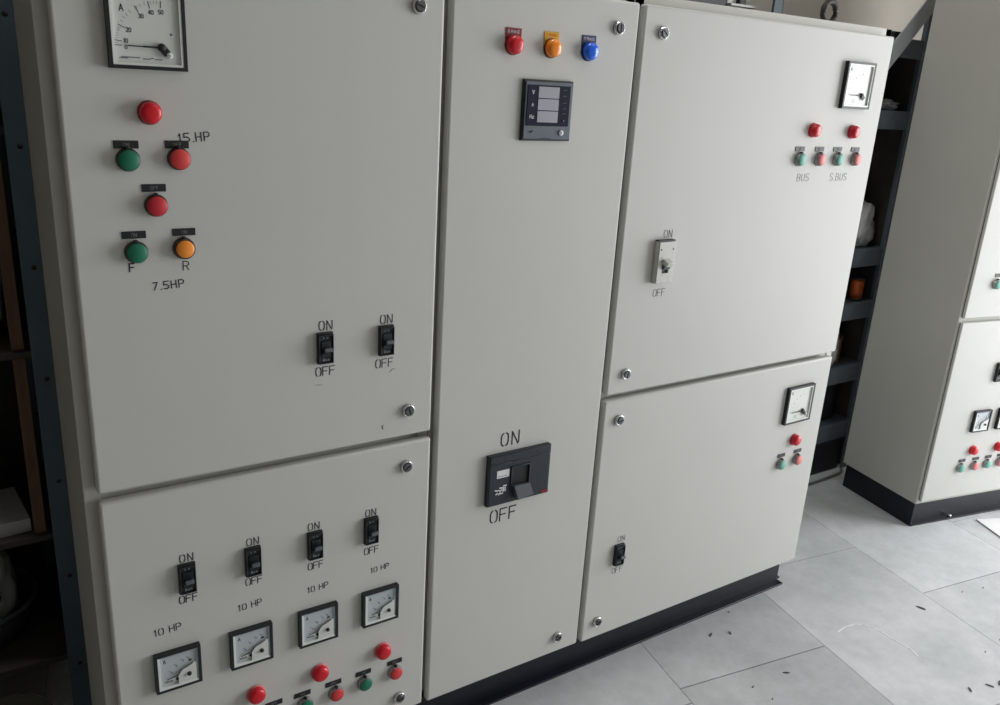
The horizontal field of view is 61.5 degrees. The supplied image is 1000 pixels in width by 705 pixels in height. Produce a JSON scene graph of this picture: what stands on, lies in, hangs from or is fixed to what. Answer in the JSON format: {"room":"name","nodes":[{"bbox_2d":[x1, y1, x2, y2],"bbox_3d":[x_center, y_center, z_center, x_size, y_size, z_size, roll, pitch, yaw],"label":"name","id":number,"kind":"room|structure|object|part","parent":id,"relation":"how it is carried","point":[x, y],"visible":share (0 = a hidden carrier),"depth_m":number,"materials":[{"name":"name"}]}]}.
{"room":"electrical room","nodes":[
{"label":"electrical room","id":0,"kind":"room"},
{"bbox_2d":[0,463,999,704],"bbox_3d":[1.198,0.893,1.570,8.940,0.016,8.552,-8,21,-32],"label":"floor","id":1,"kind":"structure","parent":0,"point":[854,562],"depth_m":2.06,"materials":[{"name":"tile"}]},
{"bbox_2d":[0,0,91,704],"bbox_3d":[-1.279,-0.223,1.282,0.986,2.000,0.363,-8,21,-32],"label":"storage rack","id":2,"kind":"object","parent":1,"relation":"on","point":[53,632],"visible":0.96,"depth_m":1.59,"materials":[{"name":"metal"}]},
{"bbox_2d":[0,113,3,133],"bbox_3d":[-1.274,-0.351,1.243,0.976,0.012,0.345,-8,21,-32],"label":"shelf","id":3,"kind":"object","parent":2,"relation":"attached to","point":[1,119],"depth_m":1.35,"materials":[{"name":"grey metal"}]},
{"bbox_2d":[0,156,23,350],"bbox_3d":[-0.834,-0.179,1.414,0.020,0.365,0.016,-8,21,-32],"label":"batten","id":4,"kind":"object","parent":2,"relation":"on","point":[7,269],"visible":1,"depth_m":1.43,"materials":[{"name":"brown wood"}]},
{"bbox_2d":[0,487,31,537],"bbox_3d":[-1.006,0.317,1.572,0.200,0.026,0.152,-11,23,-38],"label":"paper stack","id":5,"kind":"object","parent":2,"relation":"on","point":[14,518],"visible":1,"depth_m":1.58,"materials":[{"name":"grey paper"}]},
{"bbox_2d":[0,303,31,360],"bbox_3d":[-1.295,0.010,1.359,0.976,0.012,0.345,-8,21,-32],"label":"shelf","id":6,"kind":"object","parent":2,"relation":"attached to","point":[6,353],"depth_m":1.51,"materials":[{"name":"brown wood"}]},
{"bbox_2d":[0,566,38,649],"bbox_3d":[-1.066,0.530,1.693,0.247,0.080,0.247,-8,21,-32],"label":"plastic tub","id":7,"kind":"object","parent":2,"relation":"on","point":[12,626],"visible":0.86,"depth_m":1.69,"materials":[{"name":"grey plastic"}]},
{"bbox_2d":[0,549,19,619],"bbox_3d":[-1.043,0.448,1.662,0.149,0.244,0.146,-8,21,-32],"label":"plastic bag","id":8,"kind":"object","parent":7,"relation":"in","point":[9,590],"visible":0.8,"depth_m":1.67,"materials":[{"name":"grey plastic"}]},
{"bbox_3d":[-1.378,-0.275,1.424,0.976,1.900,0.002,-8,21,-32],"label":"panel","id":9,"kind":"part","parent":2,"relation":"part of","materials":[{"name":"brown wood"}]},
{"bbox_2d":[0,460,52,549],"bbox_3d":[-1.316,0.352,1.470,0.976,0.012,0.345,-8,21,-32],"label":"shelf","id":10,"kind":"object","parent":2,"relation":"attached to","point":[13,473],"depth_m":1.71,"materials":[{"name":"brown wood"}]},
{"bbox_3d":[-0.971,-0.328,1.661,0.036,2.000,0.036,-8,21,-32],"label":"post","id":11,"kind":"part","parent":2,"relation":"part of","materials":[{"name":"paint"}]},
{"bbox_2d":[12,358,46,533],"bbox_3d":[-0.855,0.172,1.528,0.020,0.345,0.016,-8,21,-32],"label":"batten","id":12,"kind":"object","parent":2,"relation":"on","point":[19,365],"visible":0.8,"depth_m":1.52,"materials":[{"name":"brown wood"}]},
{"bbox_2d":[0,566,67,677],"bbox_3d":[-1.331,0.608,1.553,0.976,0.012,0.345,-8,21,-32],"label":"shelf","id":13,"kind":"object","parent":2,"relation":"attached to","point":[42,642],"depth_m":1.71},
{"bbox_2d":[416,565,782,704],"bbox_3d":[0.032,0.658,1.913,1.665,0.088,0.209,-8,21,-32],"label":"plinth","id":14,"kind":"object","parent":1,"relation":"on","point":[502,685],"visible":0.38,"depth_m":1.95,"materials":[{"name":"paint"}]},
{"bbox_2d":[13,0,443,704],"bbox_3d":[-0.406,0.060,1.381,0.549,1.324,0.284,-8,21,-32],"label":"cabinet","id":15,"kind":"object","parent":14,"relation":"on","point":[236,201],"visible":1,"depth_m":1.23,"materials":[{"name":"beige metal"}]},
{"bbox_3d":[-0.473,-0.263,1.062,0.030,0.010,0.001,-8,21,-32],"label":"legend plate","id":16,"kind":"part","parent":15,"relation":"part of","materials":[{"name":"black plastic"}]},
{"bbox_3d":[-0.478,-0.154,1.097,0.030,0.010,0.001,-8,21,-32],"label":"legend plate","id":17,"kind":"part","parent":15,"relation":"part of","materials":[{"name":"black plastic"}]},
{"bbox_2d":[137,100,161,124],"bbox_3d":[-0.441,-0.302,1.060,0.030,0.030,0.016,-8,21,-32],"label":"lamp","id":18,"kind":"object","parent":15,"relation":"attached to","point":[149,112],"depth_m":1.06,"materials":[{"name":"red plastic"}]},
{"bbox_3d":[-0.451,-0.214,1.094,0.030,0.010,0.001,-8,21,-32],"label":"legend plate","id":19,"kind":"part","parent":15,"relation":"part of","materials":[{"name":"black plastic"}]},
{"bbox_3d":[-0.421,-0.271,1.094,0.030,0.010,0.001,-8,21,-32],"label":"legend plate","id":20,"kind":"part","parent":15,"relation":"part of","materials":[{"name":"black plastic"}]},
{"bbox_3d":[-0.426,-0.162,1.131,0.030,0.010,0.001,-8,21,-32],"label":"legend plate","id":21,"kind":"part","parent":15,"relation":"part of","materials":[{"name":"black plastic"}]},
{"bbox_3d":[-0.326,-0.178,1.209,0.528,0.722,0.022,-8,21,-32],"label":"door","id":22,"kind":"part","parent":15,"relation":"part of","materials":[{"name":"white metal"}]},
{"bbox_2d":[246,685,265,704],"bbox_3d":[-0.406,0.574,1.404,0.032,0.032,0.016,-8,21,-32],"label":"lamp","id":23,"kind":"object","parent":15,"relation":"attached to","point":[255,694],"depth_m":1.40,"materials":[{"name":"red plastic"}]},
{"bbox_3d":[-0.362,0.443,1.411,0.528,0.561,0.022,-8,21,-32],"label":"door","id":24,"kind":"part","parent":15,"relation":"part of","materials":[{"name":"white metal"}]},
{"bbox_3d":[-0.387,0.600,1.437,0.030,0.010,0.001,-8,21,-32],"label":"legend plate","id":25,"kind":"part","parent":15,"relation":"part of","materials":[{"name":"black plastic"}]},
{"bbox_3d":[-0.344,0.596,1.464,0.030,0.010,0.001,-8,21,-32],"label":"legend plate","id":26,"kind":"part","parent":15,"relation":"part of","materials":[{"name":"black plastic"}]},
{"bbox_2d":[311,663,328,681],"bbox_3d":[-0.312,0.560,1.464,0.032,0.032,0.016,-8,21,-32],"label":"lamp","id":27,"kind":"object","parent":15,"relation":"attached to","point":[319,671],"depth_m":1.46,"materials":[{"name":"red plastic"}]},
{"bbox_3d":[-0.296,0.589,1.495,0.030,0.010,0.001,-8,21,-32],"label":"legend plate","id":28,"kind":"part","parent":15,"relation":"part of","materials":[{"name":"black plastic"}]},
{"bbox_3d":[-0.248,0.582,1.526,0.030,0.010,0.001,-8,21,-32],"label":"legend plate","id":29,"kind":"part","parent":15,"relation":"part of","materials":[{"name":"black plastic"}]},
{"bbox_2d":[374,642,390,659],"bbox_3d":[-0.212,0.546,1.529,0.032,0.032,0.016,-8,21,-32],"label":"lamp","id":30,"kind":"object","parent":15,"relation":"attached to","point":[382,650],"depth_m":1.52,"materials":[{"name":"red plastic"}]},
{"bbox_3d":[-0.196,0.574,1.560,0.030,0.010,0.001,-8,21,-32],"label":"legend plate","id":31,"kind":"part","parent":15,"relation":"part of","materials":[{"name":"black plastic"}]},
{"bbox_2d":[421,0,639,699],"bbox_3d":[-0.015,0.004,1.628,0.381,1.324,0.290,-8,21,-32],"label":"cabinet","id":32,"kind":"object","parent":14,"relation":"on","point":[536,94],"visible":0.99,"depth_m":1.49,"materials":[{"name":"beige metal"}]},
{"bbox_3d":[0.021,-0.494,1.319,0.030,0.030,0.001,-8,21,-32],"label":"legend plate","id":33,"kind":"part","parent":32,"relation":"part of","materials":[{"name":"red plastic"}]},
{"bbox_2d":[505,34,523,54],"bbox_3d":[0.025,-0.482,1.317,0.031,0.031,0.016,-8,21,-32],"label":"lamp","id":34,"kind":"object","parent":32,"relation":"attached to","point":[514,43],"depth_m":1.31,"materials":[{"name":"red plastic"}]},
{"bbox_3d":[0.042,0.261,1.591,0.042,0.030,0.021,-8,21,-32],"label":"handle","id":35,"kind":"part","parent":32,"relation":"part of","materials":[{"name":"grey plastic"}]},
{"bbox_3d":[0.080,-0.406,1.383,0.086,0.064,0.003,-8,21,-32],"label":"display panel","id":36,"kind":"part","parent":32,"relation":"part of","materials":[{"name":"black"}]},
{"bbox_3d":[0.083,-0.503,1.359,0.030,0.030,0.001,-8,21,-32],"label":"legend plate","id":37,"kind":"part","parent":32,"relation":"part of","materials":[{"name":"orange"}]},
{"bbox_2d":[543,38,561,57],"bbox_3d":[0.087,-0.492,1.357,0.031,0.031,0.016,-8,21,-32],"label":"lamp","id":38,"kind":"object","parent":32,"relation":"attached to","point":[552,47],"depth_m":1.35,"materials":[{"name":"orange plastic"}]},
{"bbox_3d":[0.148,-0.513,1.401,0.030,0.030,0.001,-8,21,-32],"label":"legend plate","id":39,"kind":"part","parent":32,"relation":"part of","materials":[{"name":"blue plastic"}]},
{"bbox_2d":[581,42,598,60],"bbox_3d":[0.152,-0.501,1.398,0.031,0.031,0.016,-8,21,-32],"label":"lamp","id":40,"kind":"object","parent":32,"relation":"attached to","point":[589,50],"depth_m":1.39,"materials":[{"name":"blue plastic"}]},
{"bbox_2d":[576,0,893,641],"bbox_3d":[0.462,-0.093,1.923,0.754,1.382,0.291,-8,21,-32],"label":"cabinet","id":41,"kind":"object","parent":14,"relation":"on","point":[751,134],"visible":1,"depth_m":1.78,"materials":[{"name":"beige metal"}]},
{"bbox_3d":[0.490,0.320,1.956,0.724,0.567,0.022,-8,21,-32],"label":"door","id":42,"kind":"part","parent":41,"relation":"part of","materials":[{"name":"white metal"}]},
{"bbox_3d":[0.530,-0.304,1.756,0.731,0.723,0.022,-8,21,-32],"label":"door","id":43,"kind":"part","parent":41,"relation":"part of","materials":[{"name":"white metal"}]},
{"bbox_2d":[790,433,800,445],"bbox_3d":[0.727,0.215,2.058,0.030,0.030,0.016,-8,21,-32],"label":"lamp","id":44,"kind":"object","parent":41,"relation":"attached to","point":[795,438],"depth_m":2.05,"materials":[{"name":"red plastic"}]},
{"bbox_3d":[0.631,-0.428,1.766,0.030,0.010,0.001,-8,21,-32],"label":"legend plate","id":45,"kind":"part","parent":41,"relation":"part of","materials":[{"name":"grey plastic"}]},
{"bbox_2d":[808,123,821,137],"bbox_3d":[0.665,-0.467,1.766,0.030,0.030,0.016,-8,21,-32],"label":"lamp","id":46,"kind":"object","parent":41,"relation":"attached to","point":[814,129],"depth_m":1.76,"materials":[{"name":"red plastic"}]},
{"bbox_3d":[0.686,-0.436,1.801,0.030,0.010,0.001,-8,21,-32],"label":"legend plate","id":47,"kind":"part","parent":41,"relation":"part of","materials":[{"name":"grey plastic"}]},
{"bbox_3d":[0.738,-0.444,1.834,0.030,0.010,0.001,-8,21,-32],"label":"legend plate","id":48,"kind":"part","parent":41,"relation":"part of","materials":[{"name":"grey plastic"}]},
{"bbox_2d":[847,125,859,138],"bbox_3d":[0.777,-0.482,1.838,0.030,0.030,0.016,-8,21,-32],"label":"lamp","id":49,"kind":"object","parent":41,"relation":"attached to","point":[853,131],"depth_m":1.83,"materials":[{"name":"red plastic"}]},
{"bbox_3d":[0.791,-0.452,1.868,0.030,0.010,0.001,-8,21,-32],"label":"legend plate","id":50,"kind":"part","parent":41,"relation":"part of","materials":[{"name":"grey plastic"}]},
{"bbox_2d":[725,0,783,13],"bbox_3d":[0.243,-0.430,2.285,0.915,1.950,0.360,-8,21,-32],"label":"storage rack","id":51,"kind":"object","parent":1,"relation":"on","point":[777,5],"depth_m":2.22,"materials":[{"name":"metal"}]},
{"bbox_2d":[688,0,725,5],"bbox_3d":[0.365,-0.987,2.140,0.360,0.200,0.260,-8,21,-32],"label":"tool case","id":52,"kind":"object","parent":51,"relation":"on","point":[717,2],"visible":0.02,"depth_m":2.13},
{"bbox_3d":[0.615,-0.953,2.243,0.100,0.100,0.110,-8,21,-32],"label":"metal bracket","id":53,"kind":"part","parent":51,"relation":"part of","materials":[{"name":"white metal"}]},
{"bbox_2d":[808,468,842,485],"bbox_3d":[1.043,0.448,2.867,0.458,0.011,0.028,-10,22,-35],"label":"rod","id":54,"kind":"object","parent":1,"relation":"on","point":[841,469],"visible":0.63,"depth_m":2.92,"materials":[{"name":"silver metal"}]},
{"bbox_2d":[810,437,841,474],"bbox_3d":[0.894,0.348,2.975,0.570,0.120,0.310,-8,21,-32],"label":"box","id":55,"kind":"object","parent":1,"relation":"on","point":[826,454],"visible":0.2,"depth_m":2.96,"materials":[{"name":"black plastic"}]},
{"bbox_2d":[816,0,935,467],"bbox_3d":[0.974,-0.567,2.727,0.754,2.020,0.388,-8,21,-32],"label":"storage rack","id":56,"kind":"object","parent":1,"relation":"on","point":[907,54],"depth_m":2.79,"materials":[{"name":"black metal"}]},
{"bbox_2d":[820,384,836,420],"bbox_3d":[0.968,0.148,2.973,0.340,0.150,0.260,-8,21,-32],"label":"box","id":57,"kind":"object","parent":56,"relation":"on","point":[830,392],"visible":0.11,"depth_m":2.95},
{"bbox_2d":[816,412,848,443],"bbox_3d":[0.884,0.254,2.966,0.647,0.055,0.373,-8,21,-32],"label":"shelf","id":58,"kind":"object","parent":56,"relation":"attached to","point":[836,427],"depth_m":2.95,"materials":[{"name":"metal"}]},
{"bbox_2d":[830,332,839,366],"bbox_3d":[1.102,-0.039,2.824,0.089,0.181,0.061,-8,21,-32],"label":"plastic bag","id":59,"kind":"object","parent":56,"relation":"on","point":[834,353],"visible":0.11,"depth_m":2.82,"materials":[{"name":"grey plastic"}]},
{"bbox_2d":[833,333,843,363],"bbox_3d":[1.127,-0.025,2.937,0.120,0.088,0.090,12,20,26],"label":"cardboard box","id":60,"kind":"object","parent":56,"relation":"on","point":[841,335],"visible":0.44,"depth_m":2.89,"materials":[{"name":"brown cardboard"}]},
{"bbox_2d":[827,355,859,385],"bbox_3d":[0.896,0.049,2.899,0.647,0.055,0.373,-8,21,-32],"label":"shelf","id":61,"kind":"object","parent":56,"relation":"attached to","point":[847,368],"depth_m":2.88,"materials":[{"name":"grey metal"}]},
{"bbox_3d":[1.200,-0.216,2.825,0.050,0.078,0.050,-8,21,-32],"label":"copper coil","id":62,"kind":"part","parent":56,"relation":"part of","materials":[{"name":"orange metal"}]},
{"bbox_2d":[841,292,872,321],"bbox_3d":[0.909,-0.164,2.830,0.647,0.055,0.373,-8,21,-32],"label":"shelf","id":63,"kind":"object","parent":56,"relation":"attached to","point":[852,310],"depth_m":2.81,"materials":[{"name":"metal"}]},
{"bbox_2d":[855,200,874,246],"bbox_3d":[1.174,-0.434,2.754,0.174,0.173,0.086,-8,21,-32],"label":"plastic bag","id":64,"kind":"object","parent":56,"relation":"on","point":[866,229],"visible":0.41,"depth_m":2.73,"materials":[{"name":"grey plastic"}]},
{"bbox_2d":[851,244,882,267],"bbox_3d":[0.919,-0.335,2.775,0.647,0.055,0.373,-8,21,-32],"label":"shelf","id":65,"kind":"object","parent":56,"relation":"attached to","point":[871,255],"depth_m":2.75,"materials":[{"name":"metal"}]},
{"bbox_3d":[1.192,-0.345,2.961,0.002,1.380,0.380,-8,21,-32],"label":"panel","id":66,"kind":"part","parent":56,"relation":"part of","materials":[{"name":"grey metal"}]},
{"bbox_2d":[881,98,899,110],"bbox_3d":[1.199,-0.776,2.625,0.136,0.035,0.067,-8,21,-32],"label":"plastic bag","id":67,"kind":"object","parent":56,"relation":"on","point":[887,104],"visible":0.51,"depth_m":2.60,"materials":[{"name":"white plastic"}]},
{"bbox_2d":[877,110,909,129],"bbox_3d":[0.944,-0.749,2.641,0.647,0.055,0.373,-8,21,-32],"label":"shelf","id":68,"kind":"object","parent":56,"relation":"attached to","point":[895,119],"depth_m":2.61,"materials":[{"name":"grey metal"}]},
{"bbox_2d":[891,31,900,36],"bbox_3d":[1.191,-1.005,2.668,0.100,0.022,0.200,-8,21,-32],"label":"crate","id":69,"kind":"object","parent":56,"relation":"on","point":[894,33],"visible":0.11,"depth_m":2.57,"materials":[{"name":"black plastic"}]},
{"bbox_2d":[894,37,923,59],"bbox_3d":[0.956,-0.948,2.577,0.647,0.055,0.373,-8,21,-32],"label":"shelf","id":70,"kind":"object","parent":56,"relation":"attached to","point":[905,48],"depth_m":2.55,"materials":[{"name":"grey metal"}]},
{"bbox_2d":[837,624,917,655],"bbox_3d":[0.937,0.703,2.081,0.186,0.001,0.071,12,20,24],"label":"chalk mark","id":71,"kind":"object","parent":1,"relation":"on","point":[851,624],"visible":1,"depth_m":2.10,"materials":[{"name":"white"}]},
{"bbox_2d":[843,0,999,525],"bbox_3d":[1.639,-0.403,2.604,0.764,1.860,0.342,-4,19,-22],"label":"tall cabinet","id":72,"kind":"object","parent":1,"relation":"on","point":[923,445],"visible":1,"depth_m":2.51,"materials":[{"name":"beige metal"}]},
{"bbox_3d":[1.658,0.164,2.645,0.741,0.576,0.011,-4,19,-22],"label":"door","id":73,"kind":"part","parent":72,"relation":"part of","materials":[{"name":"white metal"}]},
{"bbox_2d":[969,445,978,454],"bbox_3d":[1.470,0.304,2.601,0.030,0.030,0.019,-8,21,-32],"label":"lamp","id":74,"kind":"object","parent":72,"relation":"attached to","point":[973,449],"depth_m":2.60,"materials":[{"name":"red plastic"}]},
{"bbox_3d":[1.707,-0.653,2.381,0.741,1.120,0.011,-4,19,-22],"label":"door","id":75,"kind":"part","parent":72,"relation":"part of","materials":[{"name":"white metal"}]},
{"bbox_2d":[994,442,999,450],"bbox_3d":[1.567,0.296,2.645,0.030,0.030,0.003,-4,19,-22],"label":"lamp","id":76,"kind":"object","parent":72,"relation":"attached to","point":[996,444],"depth_m":2.64,"materials":[{"name":"red plastic"}]},
{"bbox_2d":[976,518,999,536],"bbox_3d":[1.718,0.578,2.605,0.340,0.004,0.260,0,18,-10],"label":"paper","id":77,"kind":"object","parent":1,"relation":"on","point":[993,524],"visible":1,"depth_m":2.67,"materials":[{"name":"white paper"}]},
{"bbox_2d":[750,0,925,39],"bbox_3d":[-0.242,-0.960,2.123,5.500,3.000,0.100,-8,21,-32],"label":"wall","id":78,"kind":"structure","parent":0,"point":[895,15],"depth_m":3.04,"materials":[{"name":"paint"}]}
]}

